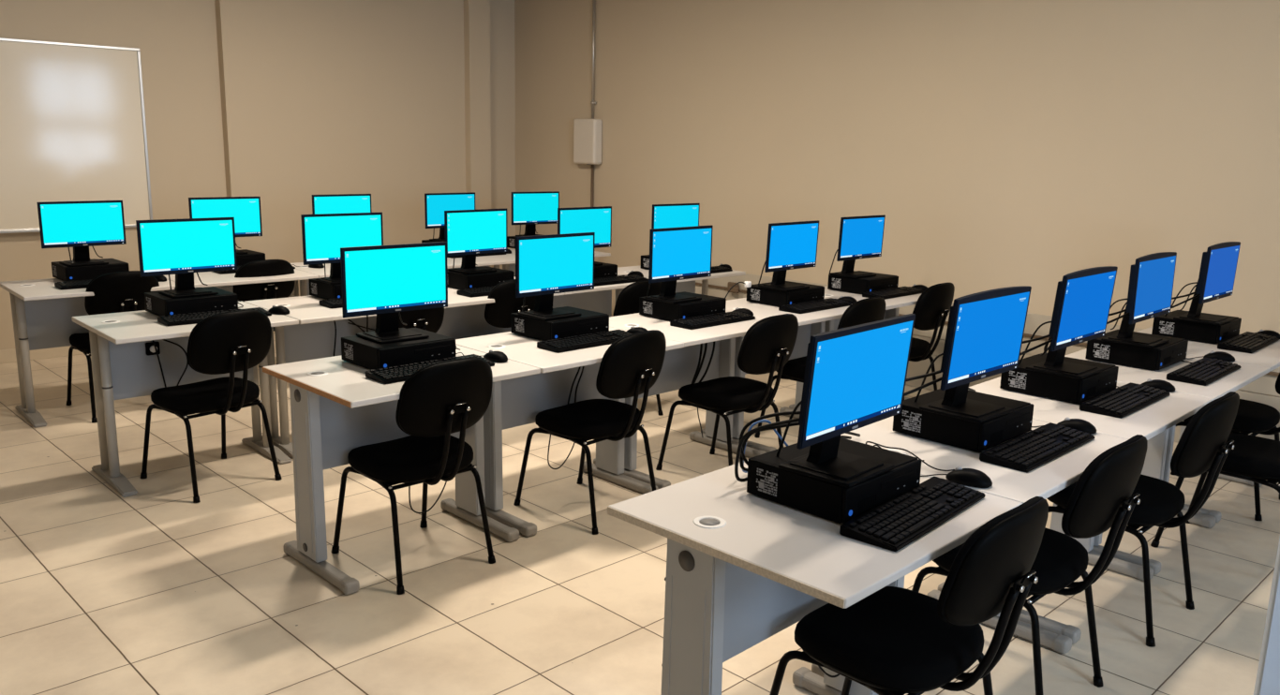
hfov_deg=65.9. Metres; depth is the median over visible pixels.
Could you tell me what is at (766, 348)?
office chair
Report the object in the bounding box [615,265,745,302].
computer desk
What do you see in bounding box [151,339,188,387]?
hanging cable
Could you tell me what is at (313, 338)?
computer desk
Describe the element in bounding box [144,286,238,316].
desktop computer
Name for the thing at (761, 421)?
cable
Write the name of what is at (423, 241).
desktop computer
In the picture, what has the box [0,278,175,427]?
computer desk
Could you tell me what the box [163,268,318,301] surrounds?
computer desk
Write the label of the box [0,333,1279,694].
floor
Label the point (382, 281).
computer monitor
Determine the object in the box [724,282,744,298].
cord
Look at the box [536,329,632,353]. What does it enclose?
keyboard
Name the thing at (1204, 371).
keyboard
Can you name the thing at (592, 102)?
conduit pipe
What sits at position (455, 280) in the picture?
desktop computer
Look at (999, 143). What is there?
wall
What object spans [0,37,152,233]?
whiteboard
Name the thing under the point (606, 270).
desktop computer
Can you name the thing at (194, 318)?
keyboard
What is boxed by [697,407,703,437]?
cable
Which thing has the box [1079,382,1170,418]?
keyboard
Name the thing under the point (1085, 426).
computer mouse
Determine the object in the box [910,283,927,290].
computer mouse
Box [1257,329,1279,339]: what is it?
computer mouse
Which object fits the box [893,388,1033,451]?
desktop computer
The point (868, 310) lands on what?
office chair
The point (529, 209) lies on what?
computer monitor
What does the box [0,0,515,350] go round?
wall
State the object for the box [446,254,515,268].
computer desk
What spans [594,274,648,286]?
keyboard
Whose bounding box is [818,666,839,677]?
cable
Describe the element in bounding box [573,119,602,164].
junction box
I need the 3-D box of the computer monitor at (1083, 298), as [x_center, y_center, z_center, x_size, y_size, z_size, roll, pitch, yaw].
[1.504,-0.096,3.528,0.446,0.395,0.268,-10,16,-43]
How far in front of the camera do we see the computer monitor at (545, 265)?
4.33 m
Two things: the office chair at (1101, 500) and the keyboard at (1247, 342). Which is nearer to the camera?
the office chair at (1101, 500)
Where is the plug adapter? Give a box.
[744,281,751,287]
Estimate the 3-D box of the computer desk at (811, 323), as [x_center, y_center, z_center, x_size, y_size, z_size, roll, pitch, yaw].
[0.810,0.132,5.510,0.800,0.741,0.677,-10,16,-44]
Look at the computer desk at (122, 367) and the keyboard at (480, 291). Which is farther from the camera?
the keyboard at (480, 291)
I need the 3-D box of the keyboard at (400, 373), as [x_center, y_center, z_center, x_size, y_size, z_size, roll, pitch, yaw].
[-0.872,0.054,3.801,0.480,0.029,0.402,-10,16,-44]
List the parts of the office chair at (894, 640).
leg, leg, seat frame, leg, seat, leg, backrest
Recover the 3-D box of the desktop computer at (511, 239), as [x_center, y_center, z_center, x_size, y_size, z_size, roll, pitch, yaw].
[-0.861,-0.855,8.035,0.337,0.094,0.312,-10,16,-44]
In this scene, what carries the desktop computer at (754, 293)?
on the computer desk at (811, 323)
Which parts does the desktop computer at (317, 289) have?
panel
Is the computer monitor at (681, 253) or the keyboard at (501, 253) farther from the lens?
the keyboard at (501, 253)
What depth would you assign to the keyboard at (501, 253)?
7.43 m
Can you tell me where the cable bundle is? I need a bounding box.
[734,411,800,482]
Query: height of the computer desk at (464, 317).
0.742 m
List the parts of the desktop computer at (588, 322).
panel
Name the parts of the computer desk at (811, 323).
leg, modesty panel, leg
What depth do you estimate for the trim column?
9.04 m
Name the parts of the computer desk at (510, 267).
leg, modesty panel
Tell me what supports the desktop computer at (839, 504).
on the computer desk at (743, 568)
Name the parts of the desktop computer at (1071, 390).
panel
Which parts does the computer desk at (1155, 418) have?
leg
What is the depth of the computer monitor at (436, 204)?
7.39 m
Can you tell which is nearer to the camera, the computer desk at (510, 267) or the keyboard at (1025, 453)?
the keyboard at (1025, 453)
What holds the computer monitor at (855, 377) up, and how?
on the desktop computer at (839, 504)
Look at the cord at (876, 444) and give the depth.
2.75 m
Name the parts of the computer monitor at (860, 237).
casing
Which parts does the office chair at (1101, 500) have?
leg, seat frame, seat, leg, leg, backrest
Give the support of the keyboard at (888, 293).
on the computer desk at (893, 305)
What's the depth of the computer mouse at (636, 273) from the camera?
6.45 m
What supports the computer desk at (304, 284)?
on the floor
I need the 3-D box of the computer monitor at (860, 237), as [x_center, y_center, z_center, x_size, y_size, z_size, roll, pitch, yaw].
[1.286,-0.616,6.039,0.446,0.386,0.268,-9,16,-42]
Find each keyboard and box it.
[54,279,91,289]
[157,307,271,326]
[213,266,295,274]
[319,297,342,308]
[365,354,494,384]
[446,252,506,258]
[456,285,495,297]
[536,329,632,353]
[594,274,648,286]
[669,311,755,329]
[711,266,732,273]
[778,297,851,313]
[839,476,985,551]
[862,286,923,299]
[979,422,1094,473]
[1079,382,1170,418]
[1166,357,1241,386]
[1217,331,1279,353]
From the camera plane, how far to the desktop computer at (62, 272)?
5.72 m
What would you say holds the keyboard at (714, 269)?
on the computer desk at (684, 285)
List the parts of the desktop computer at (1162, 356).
panel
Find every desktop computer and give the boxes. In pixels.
[51,258,129,282]
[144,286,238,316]
[236,249,265,266]
[308,278,342,299]
[341,327,456,370]
[421,239,437,242]
[447,266,514,289]
[507,234,541,248]
[511,306,609,341]
[594,261,617,278]
[639,291,726,320]
[640,254,649,269]
[746,281,824,306]
[746,437,921,523]
[827,270,898,294]
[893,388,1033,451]
[999,353,1118,403]
[1085,329,1188,371]
[1151,310,1241,343]
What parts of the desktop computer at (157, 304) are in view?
panel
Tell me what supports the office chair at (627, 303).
on the floor
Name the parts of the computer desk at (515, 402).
leg, modesty panel, leg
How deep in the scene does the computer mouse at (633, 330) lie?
4.48 m
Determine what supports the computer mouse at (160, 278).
on the computer desk at (42, 312)
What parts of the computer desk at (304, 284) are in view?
leg, leg, modesty panel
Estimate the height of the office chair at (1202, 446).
0.846 m
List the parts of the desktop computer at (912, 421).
panel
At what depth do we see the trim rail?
6.16 m
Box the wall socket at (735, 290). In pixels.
[727,282,739,293]
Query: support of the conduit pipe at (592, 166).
attached to the wall at (999, 143)
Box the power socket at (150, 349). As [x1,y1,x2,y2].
[145,342,160,356]
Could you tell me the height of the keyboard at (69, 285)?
0.029 m
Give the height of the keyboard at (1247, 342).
0.029 m
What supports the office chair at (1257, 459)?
on the floor
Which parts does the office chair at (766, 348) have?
leg, leg, leg, seat, seat frame, backrest, leg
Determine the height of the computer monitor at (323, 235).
0.385 m
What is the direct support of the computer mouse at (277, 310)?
on the computer desk at (122, 367)
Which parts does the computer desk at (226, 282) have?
modesty panel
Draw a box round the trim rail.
[695,282,1279,376]
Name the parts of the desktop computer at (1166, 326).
panel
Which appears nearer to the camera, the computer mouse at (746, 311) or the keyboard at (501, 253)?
the computer mouse at (746, 311)
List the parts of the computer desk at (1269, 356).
leg, leg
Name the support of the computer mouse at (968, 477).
on the computer desk at (743, 568)
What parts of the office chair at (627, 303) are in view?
backrest, leg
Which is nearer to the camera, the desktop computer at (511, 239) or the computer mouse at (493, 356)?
the computer mouse at (493, 356)
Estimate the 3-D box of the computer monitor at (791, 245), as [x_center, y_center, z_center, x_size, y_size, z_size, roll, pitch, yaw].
[0.774,-0.503,5.438,0.446,0.386,0.268,-10,16,-44]
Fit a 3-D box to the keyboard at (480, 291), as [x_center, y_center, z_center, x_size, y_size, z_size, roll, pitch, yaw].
[-0.899,-0.352,5.763,0.480,0.029,0.402,-9,16,-42]
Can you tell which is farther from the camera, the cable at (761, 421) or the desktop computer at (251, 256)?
the desktop computer at (251, 256)
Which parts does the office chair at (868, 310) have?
leg, seat, seat frame, backrest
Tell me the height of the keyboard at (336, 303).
0.029 m
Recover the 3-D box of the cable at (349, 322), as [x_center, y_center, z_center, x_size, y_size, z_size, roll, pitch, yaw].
[-1.377,-0.090,5.460,0.489,0.344,0.033,-9,16,-41]
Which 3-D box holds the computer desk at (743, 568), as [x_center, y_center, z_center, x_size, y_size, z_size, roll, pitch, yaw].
[0.431,0.746,2.502,0.677,0.741,0.795,13,16,43]
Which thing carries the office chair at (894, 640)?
on the floor
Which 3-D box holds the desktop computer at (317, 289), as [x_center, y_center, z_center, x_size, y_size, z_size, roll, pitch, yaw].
[-1.590,-0.327,5.402,0.337,0.094,0.312,-10,16,-44]
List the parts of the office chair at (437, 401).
leg, leg, seat, seat frame, leg, backrest, leg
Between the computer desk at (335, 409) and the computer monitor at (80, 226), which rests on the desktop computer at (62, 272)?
the computer monitor at (80, 226)
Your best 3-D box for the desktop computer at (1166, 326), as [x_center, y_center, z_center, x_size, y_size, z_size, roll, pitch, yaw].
[2.699,-0.102,4.803,0.337,0.094,0.312,-10,16,-44]
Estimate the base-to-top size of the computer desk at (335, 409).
0.741 m
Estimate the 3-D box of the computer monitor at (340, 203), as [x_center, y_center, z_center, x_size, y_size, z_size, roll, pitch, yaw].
[-2.145,-0.896,7.006,0.446,0.385,0.268,-10,16,-43]
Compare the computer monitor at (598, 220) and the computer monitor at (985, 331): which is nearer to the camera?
the computer monitor at (985, 331)
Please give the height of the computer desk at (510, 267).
0.742 m
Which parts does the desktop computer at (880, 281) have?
panel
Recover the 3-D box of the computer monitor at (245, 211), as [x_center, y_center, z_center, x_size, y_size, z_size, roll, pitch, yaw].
[-2.711,-0.787,6.416,0.446,0.385,0.268,-9,15,-40]
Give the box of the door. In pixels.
[1253,536,1279,694]
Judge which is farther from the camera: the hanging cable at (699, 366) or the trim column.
the trim column
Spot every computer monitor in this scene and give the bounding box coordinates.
[36,200,126,266]
[135,217,237,297]
[188,196,262,253]
[300,212,383,284]
[312,193,372,214]
[340,241,447,343]
[424,192,475,241]
[444,208,507,274]
[511,191,559,237]
[515,232,595,320]
[557,206,611,266]
[644,225,713,303]
[651,203,699,228]
[758,220,818,291]
[775,313,915,488]
[828,214,885,278]
[914,285,1031,423]
[1018,266,1117,379]
[1101,252,1176,348]
[1164,241,1240,325]
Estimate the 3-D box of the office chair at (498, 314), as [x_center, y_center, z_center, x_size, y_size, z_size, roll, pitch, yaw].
[-0.862,-0.016,5.794,0.430,0.846,0.599,-10,16,-44]
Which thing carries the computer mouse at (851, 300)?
on the computer desk at (811, 323)
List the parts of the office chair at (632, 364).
leg, leg, leg, seat, seat frame, backrest, leg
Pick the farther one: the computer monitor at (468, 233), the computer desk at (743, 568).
the computer monitor at (468, 233)
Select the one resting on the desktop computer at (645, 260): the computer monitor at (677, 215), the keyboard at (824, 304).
the computer monitor at (677, 215)
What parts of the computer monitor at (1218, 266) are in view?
casing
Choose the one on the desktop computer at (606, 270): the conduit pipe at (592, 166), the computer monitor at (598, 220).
the computer monitor at (598, 220)
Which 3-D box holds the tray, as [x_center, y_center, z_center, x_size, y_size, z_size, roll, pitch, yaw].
[-4.471,-0.755,6.524,1.000,0.017,0.055,-10,16,-44]
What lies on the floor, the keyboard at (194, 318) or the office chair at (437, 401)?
the office chair at (437, 401)
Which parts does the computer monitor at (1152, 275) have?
casing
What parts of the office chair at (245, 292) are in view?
backrest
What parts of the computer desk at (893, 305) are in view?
leg, modesty panel, leg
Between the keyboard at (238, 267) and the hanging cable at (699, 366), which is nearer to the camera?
the hanging cable at (699, 366)
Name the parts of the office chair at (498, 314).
backrest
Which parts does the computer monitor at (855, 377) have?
casing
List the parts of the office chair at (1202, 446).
leg, seat frame, seat, leg, leg, backrest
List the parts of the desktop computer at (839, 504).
panel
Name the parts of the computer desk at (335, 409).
leg, grommet lid, modesty panel, leg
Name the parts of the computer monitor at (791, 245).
casing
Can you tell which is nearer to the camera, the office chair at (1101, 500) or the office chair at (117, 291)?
the office chair at (1101, 500)
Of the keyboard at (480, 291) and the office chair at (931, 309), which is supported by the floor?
the office chair at (931, 309)
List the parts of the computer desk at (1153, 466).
leg, leg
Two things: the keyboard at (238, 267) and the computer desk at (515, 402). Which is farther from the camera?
the keyboard at (238, 267)
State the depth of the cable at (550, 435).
4.48 m
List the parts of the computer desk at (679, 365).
leg, modesty panel, leg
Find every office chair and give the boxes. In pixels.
[66,270,159,422]
[140,310,282,503]
[232,259,295,331]
[331,357,495,595]
[398,307,444,332]
[484,279,535,334]
[513,329,666,535]
[612,280,663,416]
[655,313,798,470]
[754,297,885,437]
[769,496,1048,694]
[903,282,954,400]
[911,434,1147,694]
[1047,391,1239,647]
[1150,433,1279,548]
[1170,372,1279,520]
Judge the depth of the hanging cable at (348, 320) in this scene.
5.23 m
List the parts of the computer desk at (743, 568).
leg, grommet lid, modesty panel, leg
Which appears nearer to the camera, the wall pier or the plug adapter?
the plug adapter
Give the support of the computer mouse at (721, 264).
on the computer desk at (684, 285)
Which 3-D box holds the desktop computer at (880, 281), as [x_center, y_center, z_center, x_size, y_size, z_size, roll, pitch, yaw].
[1.370,-0.401,6.092,0.337,0.094,0.312,-10,16,-44]
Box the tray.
[0,229,39,233]
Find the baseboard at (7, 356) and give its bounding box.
[0,345,83,364]
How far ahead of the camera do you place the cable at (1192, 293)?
4.60 m
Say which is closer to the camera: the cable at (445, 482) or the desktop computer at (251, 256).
the cable at (445, 482)
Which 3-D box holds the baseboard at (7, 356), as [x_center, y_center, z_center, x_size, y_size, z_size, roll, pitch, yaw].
[-5.465,0.249,5.832,6.175,0.095,0.012,-10,16,-44]
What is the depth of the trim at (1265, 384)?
6.48 m
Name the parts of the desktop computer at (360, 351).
panel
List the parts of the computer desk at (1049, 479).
leg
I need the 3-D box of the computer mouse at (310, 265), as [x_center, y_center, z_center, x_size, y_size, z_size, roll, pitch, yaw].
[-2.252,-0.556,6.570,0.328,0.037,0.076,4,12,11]
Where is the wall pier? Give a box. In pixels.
[214,0,465,296]
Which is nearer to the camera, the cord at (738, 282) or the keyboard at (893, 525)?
the keyboard at (893, 525)
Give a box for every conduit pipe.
[590,0,596,119]
[590,164,594,207]
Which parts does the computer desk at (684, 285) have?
leg, modesty panel, leg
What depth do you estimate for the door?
1.09 m
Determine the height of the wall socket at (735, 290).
0.080 m
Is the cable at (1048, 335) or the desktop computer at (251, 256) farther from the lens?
the desktop computer at (251, 256)
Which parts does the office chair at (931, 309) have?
seat, backrest, leg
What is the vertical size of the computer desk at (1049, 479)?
0.741 m
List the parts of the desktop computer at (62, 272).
panel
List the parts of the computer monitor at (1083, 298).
casing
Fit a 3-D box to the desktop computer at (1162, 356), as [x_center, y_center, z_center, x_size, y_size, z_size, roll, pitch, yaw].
[2.106,0.008,4.203,0.337,0.094,0.312,-10,16,-44]
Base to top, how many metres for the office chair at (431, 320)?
0.846 m
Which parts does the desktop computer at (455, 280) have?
panel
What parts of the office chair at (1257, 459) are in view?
leg, leg, seat frame, seat, leg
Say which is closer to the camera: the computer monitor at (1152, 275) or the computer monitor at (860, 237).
the computer monitor at (1152, 275)
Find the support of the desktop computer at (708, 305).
on the computer desk at (679, 365)
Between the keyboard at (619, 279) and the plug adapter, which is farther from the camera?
the keyboard at (619, 279)
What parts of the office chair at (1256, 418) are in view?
leg, seat frame, seat, leg, leg, backrest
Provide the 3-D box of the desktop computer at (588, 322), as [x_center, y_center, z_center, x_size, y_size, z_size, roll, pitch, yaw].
[-0.367,-0.107,4.479,0.337,0.094,0.312,-10,16,-44]
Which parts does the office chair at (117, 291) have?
leg, seat, leg, backrest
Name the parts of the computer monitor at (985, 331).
casing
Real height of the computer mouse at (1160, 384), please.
0.037 m
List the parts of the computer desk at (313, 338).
leg, leg, modesty panel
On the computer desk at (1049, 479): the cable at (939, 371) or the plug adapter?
the cable at (939, 371)
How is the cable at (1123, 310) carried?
on the computer desk at (1153, 466)
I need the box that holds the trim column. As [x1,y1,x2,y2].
[463,0,491,267]
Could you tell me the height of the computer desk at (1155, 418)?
0.741 m
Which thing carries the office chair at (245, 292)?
on the floor
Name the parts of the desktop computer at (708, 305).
panel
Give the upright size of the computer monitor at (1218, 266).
0.395 m
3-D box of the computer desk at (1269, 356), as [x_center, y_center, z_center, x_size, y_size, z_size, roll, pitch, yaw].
[2.679,0.338,4.726,0.677,0.741,0.792,13,16,43]
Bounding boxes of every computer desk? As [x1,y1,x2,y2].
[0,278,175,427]
[71,301,298,497]
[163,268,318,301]
[244,295,446,458]
[262,344,540,595]
[290,262,330,297]
[435,286,564,339]
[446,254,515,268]
[455,327,684,536]
[502,248,610,276]
[514,273,635,317]
[593,311,765,489]
[607,460,1022,694]
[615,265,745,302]
[700,297,852,452]
[788,286,921,409]
[811,416,1128,677]
[937,376,1213,643]
[1064,348,1270,575]
[1136,327,1279,522]
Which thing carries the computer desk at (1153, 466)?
on the floor
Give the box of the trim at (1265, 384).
[695,273,1279,442]
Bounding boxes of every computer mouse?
[154,275,166,282]
[267,305,289,314]
[291,264,324,267]
[455,349,507,362]
[621,270,643,277]
[626,326,647,333]
[718,263,731,268]
[733,307,753,315]
[837,296,856,303]
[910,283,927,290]
[920,466,992,488]
[1031,417,1096,434]
[1116,378,1175,392]
[1186,350,1235,361]
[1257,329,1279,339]
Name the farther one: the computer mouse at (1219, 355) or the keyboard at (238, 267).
the keyboard at (238, 267)
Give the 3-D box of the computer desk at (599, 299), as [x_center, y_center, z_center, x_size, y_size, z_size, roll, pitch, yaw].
[-0.384,-0.072,6.363,0.802,0.742,0.677,-9,16,-42]
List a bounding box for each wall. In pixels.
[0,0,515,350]
[514,0,1279,397]
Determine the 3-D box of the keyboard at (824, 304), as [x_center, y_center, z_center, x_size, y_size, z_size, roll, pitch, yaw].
[0.869,-0.251,5.475,0.480,0.029,0.402,-10,16,-44]
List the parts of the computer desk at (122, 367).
leg, leg, modesty panel, leg, leg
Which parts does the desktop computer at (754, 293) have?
panel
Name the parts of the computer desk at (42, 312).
leg, leg, modesty panel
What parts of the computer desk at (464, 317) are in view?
modesty panel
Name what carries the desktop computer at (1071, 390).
on the computer desk at (1155, 418)
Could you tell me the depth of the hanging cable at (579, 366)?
4.45 m
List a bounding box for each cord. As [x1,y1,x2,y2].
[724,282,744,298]
[865,441,954,471]
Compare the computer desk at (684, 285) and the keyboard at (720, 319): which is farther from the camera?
the computer desk at (684, 285)
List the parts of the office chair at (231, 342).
leg, leg, seat, seat frame, leg, backrest, leg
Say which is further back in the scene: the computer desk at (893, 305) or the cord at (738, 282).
the computer desk at (893, 305)
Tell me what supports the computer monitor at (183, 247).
on the desktop computer at (157, 304)
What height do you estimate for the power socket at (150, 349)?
0.060 m
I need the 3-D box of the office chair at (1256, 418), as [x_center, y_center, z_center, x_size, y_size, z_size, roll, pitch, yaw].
[2.796,0.310,4.635,0.430,0.846,0.599,-10,16,-44]
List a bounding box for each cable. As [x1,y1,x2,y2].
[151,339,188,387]
[333,319,365,357]
[348,322,374,330]
[408,481,446,513]
[547,434,574,469]
[566,366,584,405]
[691,342,714,384]
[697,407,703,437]
[742,419,788,473]
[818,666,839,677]
[840,370,941,439]
[967,334,1051,391]
[1043,309,1130,354]
[1170,291,1200,309]
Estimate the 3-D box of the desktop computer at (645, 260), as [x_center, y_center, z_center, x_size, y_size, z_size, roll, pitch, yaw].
[0.219,-0.592,6.887,0.337,0.094,0.312,-10,16,-44]
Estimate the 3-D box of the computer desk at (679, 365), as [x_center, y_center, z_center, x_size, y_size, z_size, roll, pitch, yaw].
[0.236,0.233,4.955,0.800,0.741,0.677,-10,16,-44]
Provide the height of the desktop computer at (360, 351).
0.094 m
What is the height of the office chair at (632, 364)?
0.846 m
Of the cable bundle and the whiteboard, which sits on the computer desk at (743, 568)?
the cable bundle
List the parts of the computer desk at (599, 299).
modesty panel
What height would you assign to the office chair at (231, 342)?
0.846 m

